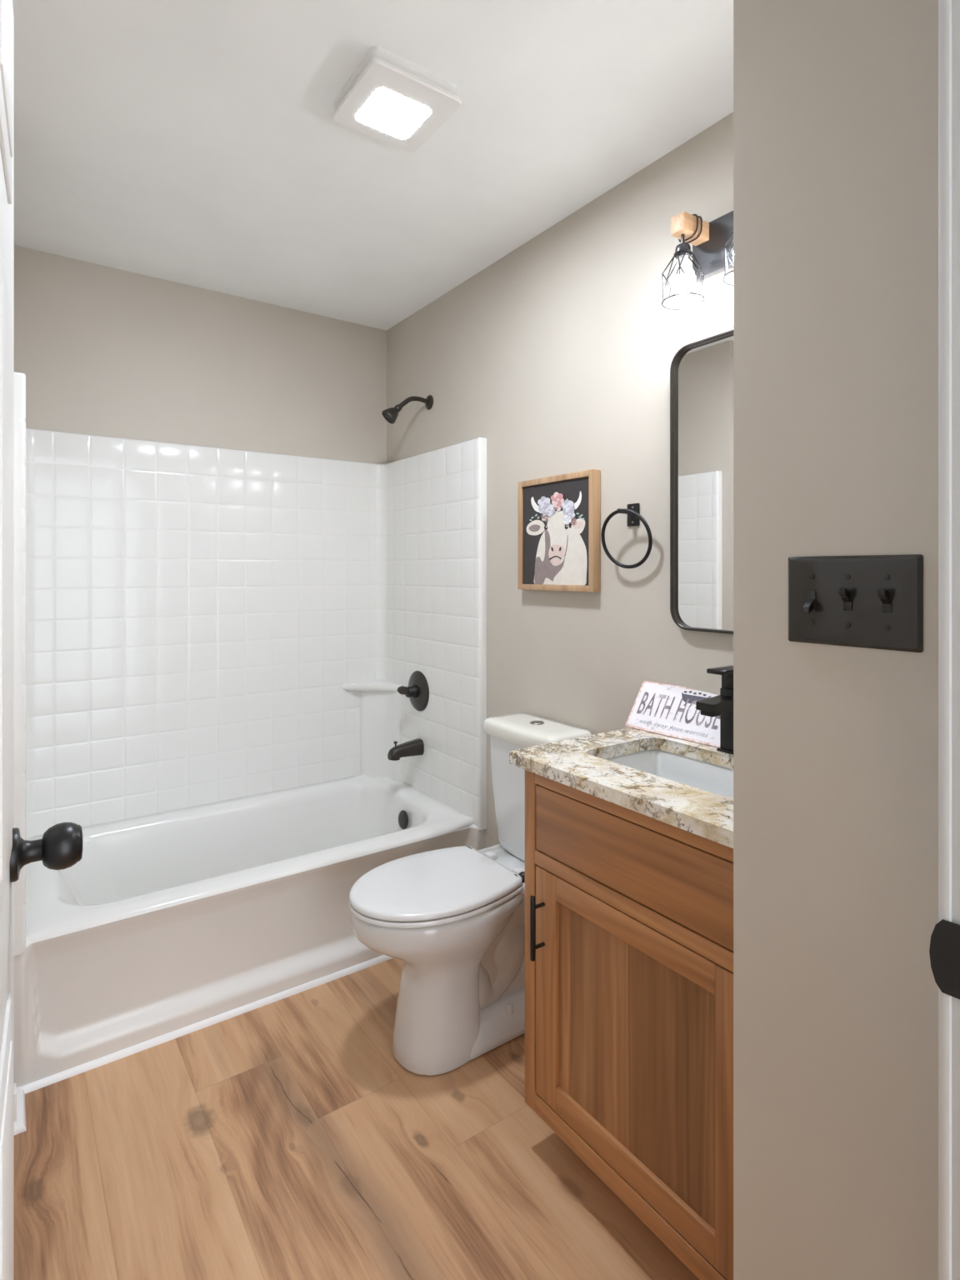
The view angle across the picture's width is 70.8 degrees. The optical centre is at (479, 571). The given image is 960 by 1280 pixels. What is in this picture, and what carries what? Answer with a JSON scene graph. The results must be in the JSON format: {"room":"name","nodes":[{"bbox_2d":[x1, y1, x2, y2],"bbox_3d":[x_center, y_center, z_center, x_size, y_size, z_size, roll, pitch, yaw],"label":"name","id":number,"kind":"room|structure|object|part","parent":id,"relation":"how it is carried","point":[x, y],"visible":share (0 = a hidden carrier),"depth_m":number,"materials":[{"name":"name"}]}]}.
{"room":"bathroom","nodes":[
{"label":"bathroom","id":0,"kind":"room"},
{"bbox_2d":[14,245,386,464],"bbox_3d":[-1.145,0.109,2.667,1.680,2.440,0.100,0,0,-35],"label":"wall","id":1,"kind":"structure","parent":0,"point":[101,350],"depth_m":2.62,"materials":[{"name":"beige paint"}]},
{"bbox_2d":[14,958,699,1279],"bbox_3d":[0.152,1.359,0.652,3.400,0.060,4.890,0,0,-35],"label":"floor","id":2,"kind":"structure","parent":0,"point":[287,1138],"depth_m":1.50,"materials":[{"name":"brown wood"}]},
{"bbox_2d":[14,371,486,1087],"bbox_3d":[-0.786,0.420,2.377,1.428,1.818,0.788,0,0,-35],"label":"bathtub","id":3,"kind":"object","parent":2,"relation":"on","point":[214,647],"visible":0.92,"depth_m":2.51,"materials":[{"name":"white plastic"}]},
{"bbox_2d":[342,680,401,779],"bbox_3d":[-0.470,0.707,2.947,0.215,0.434,0.190,0,0,-35],"label":"corner shelf","id":4,"kind":"object","parent":3,"relation":"attached to","point":[372,710],"depth_m":2.97,"materials":[{"name":"white plastic"}]},
{"bbox_2d":[387,738,424,760],"bbox_3d":[-0.305,0.720,2.752,0.142,0.071,0.060,0,0,-35],"label":"tub spout","id":5,"kind":"object","parent":3,"relation":"attached to","point":[416,747],"visible":1,"depth_m":2.73,"materials":[{"name":"brown metal"}]},
{"bbox_2d":[397,670,429,710],"bbox_3d":[-0.287,0.493,2.779,0.081,0.166,0.166,0,0,-35],"label":"shower valve","id":6,"kind":"object","parent":3,"relation":"attached to","point":[417,690],"visible":1,"depth_m":2.77,"materials":[{"name":"brown metal"}]},
{"bbox_3d":[-0.314,0.489,2.784,0.052,0.037,0.035,0,0,19],"label":"lever handle","id":7,"kind":"part","parent":6,"relation":"part of","materials":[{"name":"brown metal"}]},
{"bbox_2d":[349,712,591,1075],"bbox_3d":[-0.045,0.895,1.948,0.690,0.861,0.364,0,0,-35],"label":"toilet","id":8,"kind":"object","parent":2,"relation":"on","point":[454,917],"visible":0.83,"depth_m":1.84,"materials":[{"name":"white ceramic"}]},
{"bbox_3d":[-0.140,0.865,1.881,0.456,0.022,0.362,0,0,-35],"label":"lid","id":9,"kind":"part","parent":8,"relation":"part of","materials":[{"name":"white plastic"}]},
{"bbox_3d":[-0.139,0.885,1.881,0.459,0.016,0.364,0,0,-35],"label":"seat","id":10,"kind":"part","parent":8,"relation":"part of","materials":[{"name":"white plastic"}]},
{"bbox_3d":[0.171,0.702,2.092,0.161,0.369,0.326,0,0,-35],"label":"tank","id":11,"kind":"part","parent":8,"relation":"part of","materials":[{"name":"white ceramic"}]},
{"bbox_3d":[0.143,0.872,1.934,0.066,0.029,0.029,0,0,-6],"label":"hinge knob","id":12,"kind":"part","parent":8,"relation":"part of","materials":[{"name":"black metal"}]},
{"bbox_3d":[0.168,0.495,2.090,0.178,0.052,0.351,0,0,-35],"label":"tank lid","id":13,"kind":"part","parent":8,"relation":"part of","materials":[{"name":"white ceramic"}]},
{"bbox_2d":[525,770,733,1279],"bbox_3d":[0.452,0.886,1.429,0.492,0.886,0.618,0,0,-35],"label":"vanity cabinet","id":14,"kind":"object","parent":2,"relation":"on","point":[629,913],"visible":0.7,"depth_m":1.29,"materials":[{"name":"brown wood"}]},
{"bbox_3d":[0.127,0.785,1.496,0.039,0.140,0.012,0,0,-35],"label":"handle","id":15,"kind":"part","parent":14,"relation":"part of","materials":[{"name":"black metal"}]},
{"bbox_2d":[509,727,733,848],"bbox_3d":[0.451,0.428,1.439,0.484,0.030,0.645,0,0,-35],"label":"countertop","id":16,"kind":"structure","parent":14,"relation":"on","point":[579,763],"depth_m":1.38,"materials":[{"name":"beige stone"}]},
{"bbox_2d":[605,749,733,796],"bbox_3d":[0.448,0.512,1.461,0.308,0.138,0.451,0,0,-35],"label":"sink","id":17,"kind":"object","parent":16,"relation":"in","point":[707,777],"visible":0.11,"depth_m":1.62,"materials":[{"name":"white ceramic"}]},
{"bbox_2d":[625,680,719,747],"bbox_3d":[0.512,0.354,1.708,0.080,0.114,0.305,0,0,-38],"label":"sign","id":18,"kind":"object","parent":16,"relation":"on","point":[669,710],"visible":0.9,"depth_m":1.73,"materials":[{"name":"white wood"}]},
{"bbox_2d":[695,665,733,754],"bbox_3d":[0.552,0.316,1.529,0.140,0.194,0.058,0,0,-35],"label":"faucet","id":19,"kind":"object","parent":16,"relation":"on","point":[722,705],"visible":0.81,"depth_m":1.53,"materials":[{"name":"black metal"}]},
{"bbox_3d":[0.532,0.301,1.515,0.090,0.035,0.047,0,0,-35],"label":"spout","id":20,"kind":"part","parent":19,"relation":"part of","materials":[{"name":"black metal"}]},
{"bbox_3d":[0.566,0.224,1.539,0.098,0.010,0.047,0,0,-35],"label":"lever","id":21,"kind":"part","parent":19,"relation":"part of","materials":[{"name":"black metal"}]},
{"bbox_3d":[0.586,0.410,1.553,0.057,0.006,0.058,0,0,-35],"label":"plate","id":22,"kind":"part","parent":19,"relation":"part of","materials":[{"name":"black metal"}]},
{"bbox_3d":[0.586,0.337,1.553,0.046,0.140,0.047,0,0,-35],"label":"post","id":23,"kind":"part","parent":19,"relation":"part of","materials":[{"name":"black metal"}]},
{"bbox_3d":[0.289,1.203,1.314,0.020,0.042,0.546,0,0,-35],"label":"frame rail","id":24,"kind":"part","parent":14,"relation":"part of","materials":[{"name":"brown wood"}]},
{"bbox_3d":[0.289,0.646,1.314,0.020,0.031,0.546,0,0,-35],"label":"frame rail","id":25,"kind":"part","parent":14,"relation":"part of","materials":[{"name":"brown wood"}]},
{"bbox_3d":[0.289,0.461,1.314,0.020,0.036,0.546,0,0,-35],"label":"frame rail","id":26,"kind":"part","parent":14,"relation":"part of","materials":[{"name":"brown wood"}]},
{"bbox_3d":[0.289,0.555,1.314,0.018,0.144,0.539,0,0,-35],"label":"drawer","id":27,"kind":"part","parent":14,"relation":"part of","materials":[{"name":"brown wood"}]},
{"bbox_3d":[0.288,1.151,1.314,0.016,0.055,0.403,0,0,-35],"label":"door rail","id":28,"kind":"part","parent":14,"relation":"part of","materials":[{"name":"brown wood"}]},
{"bbox_3d":[0.288,0.691,1.314,0.016,0.053,0.403,0,0,-35],"label":"door rail","id":29,"kind":"part","parent":14,"relation":"part of","materials":[{"name":"brown wood"}]},
{"bbox_3d":[0.291,0.921,1.316,0.006,0.415,0.411,0,0,-35],"label":"door","id":30,"kind":"part","parent":14,"relation":"part of","materials":[{"name":"brown wood"}]},
{"bbox_2d":[12,0,733,329],"bbox_3d":[0.152,-1.141,0.652,3.400,0.060,4.890,0,0,-35],"label":"ceiling","id":31,"kind":"structure","parent":0,"point":[198,143],"depth_m":1.71,"materials":[{"name":"white paint"}]},
{"bbox_2d":[331,45,461,152],"bbox_3d":[-0.197,-1.092,1.577,0.227,0.038,0.233,0,0,-35],"label":"exhaust fan","id":32,"kind":"object","parent":31,"relation":"attached to","point":[390,98],"visible":1,"depth_m":1.54,"materials":[{"name":"white plastic"}]},
{"bbox_2d":[386,112,733,848],"bbox_3d":[0.221,0.109,2.274,0.100,2.440,2.317,0,0,-35],"label":"wall","id":33,"kind":"structure","parent":0,"point":[558,353],"depth_m":2.05,"materials":[{"name":"beige paint"}]},
{"bbox_2d":[14,955,393,1134],"bbox_3d":[-0.631,1.320,2.020,1.575,0.019,0.157,0,0,-35],"label":"trim","id":34,"kind":"structure","parent":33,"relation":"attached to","point":[20,1127],"depth_m":1.92,"materials":[{"name":"white wood"}]},
{"bbox_2d":[381,395,433,424],"bbox_3d":[-0.298,-0.663,2.747,0.210,0.136,0.066,0,0,-30],"label":"shower","id":35,"kind":"object","parent":33,"relation":"attached to","point":[391,414],"visible":1,"depth_m":2.73,"materials":[{"name":"brown metal"}]},
{"bbox_3d":[-0.272,-0.686,2.757,0.145,0.063,0.022,0,0,-30],"label":"shower arm","id":36,"kind":"part","parent":35,"relation":"part of","materials":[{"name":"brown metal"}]},
{"bbox_2d":[517,469,600,592],"bbox_3d":[0.241,-0.121,2.130,0.031,0.360,0.354,0,0,-35],"label":"framed picture","id":37,"kind":"object","parent":33,"relation":"attached to","point":[559,516],"visible":1,"depth_m":2.10,"materials":[{"name":"paper"}]},
{"bbox_3d":[0.144,-0.121,2.267,0.031,0.360,0.018,0,0,-35],"label":"frame","id":38,"kind":"part","parent":37,"relation":"part of","materials":[{"name":"brown wood"}]},
{"bbox_3d":[0.241,-0.292,2.130,0.031,0.018,0.317,0,0,-35],"label":"frame","id":39,"kind":"part","parent":37,"relation":"part of","materials":[{"name":"brown wood"}]},
{"bbox_3d":[0.241,0.050,2.130,0.031,0.018,0.317,0,0,-35],"label":"frame","id":40,"kind":"part","parent":37,"relation":"part of","materials":[{"name":"brown wood"}]},
{"bbox_2d":[522,476,588,585],"bbox_3d":[0.232,-0.121,2.123,0.005,0.323,0.317,0,0,-35],"label":"painting","id":41,"kind":"object","parent":37,"relation":"on","point":[555,509],"depth_m":2.12,"materials":[{"name":"paper"}]},
{"bbox_3d":[0.338,-0.121,1.992,0.031,0.360,0.018,0,0,-35],"label":"frame","id":42,"kind":"part","parent":37,"relation":"part of","materials":[{"name":"brown wood"}]},
{"bbox_2d":[600,503,652,568],"bbox_3d":[0.410,-0.100,1.863,0.063,0.182,0.168,0,0,-35],"label":"towel ring","id":43,"kind":"object","parent":33,"relation":"attached to","point":[632,511],"visible":1,"depth_m":1.87,"materials":[{"name":"black metal"}]},
{"bbox_3d":[0.428,-0.159,1.887,0.006,0.063,0.043,0,0,-35],"label":"mounting plate","id":44,"kind":"part","parent":43,"relation":"part of","materials":[{"name":"black metal"}]},
{"bbox_2d":[661,210,733,309],"bbox_3d":[0.610,-0.759,1.507,0.148,0.214,0.451,0,0,-35],"label":"vanity light","id":45,"kind":"object","parent":33,"relation":"attached to","point":[712,242],"visible":0.43,"depth_m":1.63,"materials":[{"name":"grey"}]},
{"bbox_2d":[675,234,690,259],"bbox_3d":[0.491,-0.790,1.635,0.037,0.056,0.037,0,0,-35],"label":"socket","id":46,"kind":"object","parent":45,"relation":"attached to","point":[683,249],"depth_m":1.62,"materials":[{"name":"grey metal"}]},
{"bbox_3d":[0.491,-0.736,1.635,0.060,0.054,0.060,0,0,-35],"label":"bulb","id":47,"kind":"part","parent":45,"relation":"part of","materials":[{"name":"white glass"}]},
{"bbox_3d":[0.491,-0.691,1.635,0.060,0.036,0.060,0,0,-35],"label":"glowing globe","id":48,"kind":"part","parent":45,"relation":"part of","materials":[{"name":"white glass"}]},
{"bbox_3d":[0.491,-0.712,1.635,0.101,0.118,0.105,0,0,-35],"label":"lamp shade","id":49,"kind":"part","parent":45,"relation":"part of","materials":[{"name":"black metal"}]},
{"bbox_3d":[0.513,-0.837,1.651,0.096,0.042,0.041,0,0,-35],"label":"wood arm","id":50,"kind":"part","parent":45,"relation":"part of"},
{"bbox_3d":[0.667,-0.797,1.534,0.022,0.128,0.430,0,0,-35],"label":"plate","id":51,"kind":"part","parent":45,"relation":"part of","materials":[{"name":"grey metal"}]},
{"bbox_3d":[0.590,-0.712,1.494,0.101,0.118,0.105,0,0,-35],"label":"lamp shade","id":52,"kind":"part","parent":45,"relation":"part of","materials":[{"name":"black metal"}]},
{"bbox_2d":[670,329,733,634],"bbox_3d":[0.632,-0.214,1.581,0.024,0.725,0.447,0,0,-35],"label":"wall mirror","id":53,"kind":"object","parent":33,"relation":"attached to","point":[702,371],"visible":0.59,"depth_m":1.69,"materials":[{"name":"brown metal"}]},
{"bbox_2d":[733,0,938,1279],"bbox_3d":[0.770,0.109,1.000,0.670,2.440,0.438,0,0,-35],"label":"wall","id":54,"kind":"structure","parent":0,"point":[836,102],"depth_m":0.87,"materials":[{"name":"beige paint"}]},
{"bbox_2d":[788,554,923,652],"bbox_3d":[0.457,0.037,0.843,0.022,0.114,0.164,0,0,-35],"label":"switch plate","id":55,"kind":"object","parent":54,"relation":"attached to","point":[876,602],"visible":1,"depth_m":0.83,"materials":[{"name":"grey plastic"}]},
{"bbox_3d":[0.135,0.109,0.355,1.110,2.440,0.115,0,0,-35],"label":"wall","id":56,"kind":"structure","parent":0,"visible":0},
{"bbox_2d":[0,0,83,1279],"bbox_3d":[-0.369,0.308,0.538,0.108,2.018,0.773,0,0,-32],"label":"door","id":57,"kind":"structure","parent":56,"relation":"in","point":[61,847],"depth_m":0.68,"materials":[{"name":"white paint"}]},
{"bbox_3d":[-0.545,0.337,0.814,0.035,0.061,0.061,0,0,-35],"label":"knob","id":58,"kind":"part","parent":57,"relation":"part of","materials":[{"name":"black metal"}]},
{"bbox_2d":[929,0,959,1279],"bbox_3d":[0.163,0.279,0.383,0.895,2.100,0.135,0,0,-35],"label":"trim","id":59,"kind":"structure","parent":56,"relation":"attached to","point":[944,949],"depth_m":0.65,"materials":[{"name":"grey paint"}]},
{"bbox_3d":[0.456,0.370,0.641,0.003,0.070,0.051,0,0,-40],"label":"strike plate","id":60,"kind":"part","parent":59,"relation":"part of","materials":[{"name":"black metal"}]},
{"bbox_3d":[-0.941,0.109,1.138,0.252,2.440,2.635,0,0,-35],"label":"wall","id":61,"kind":"structure","parent":0,"visible":0},
{"bbox_2d":[14,1082,16,1121],"bbox_3d":[-1.124,1.287,1.628,0.013,0.085,0.046,0,0,-35],"label":"baseboard","id":62,"kind":"structure","parent":61,"relation":"attached to","point":[15,1083],"depth_m":1.61,"materials":[{"name":"white wood"}]}
]}

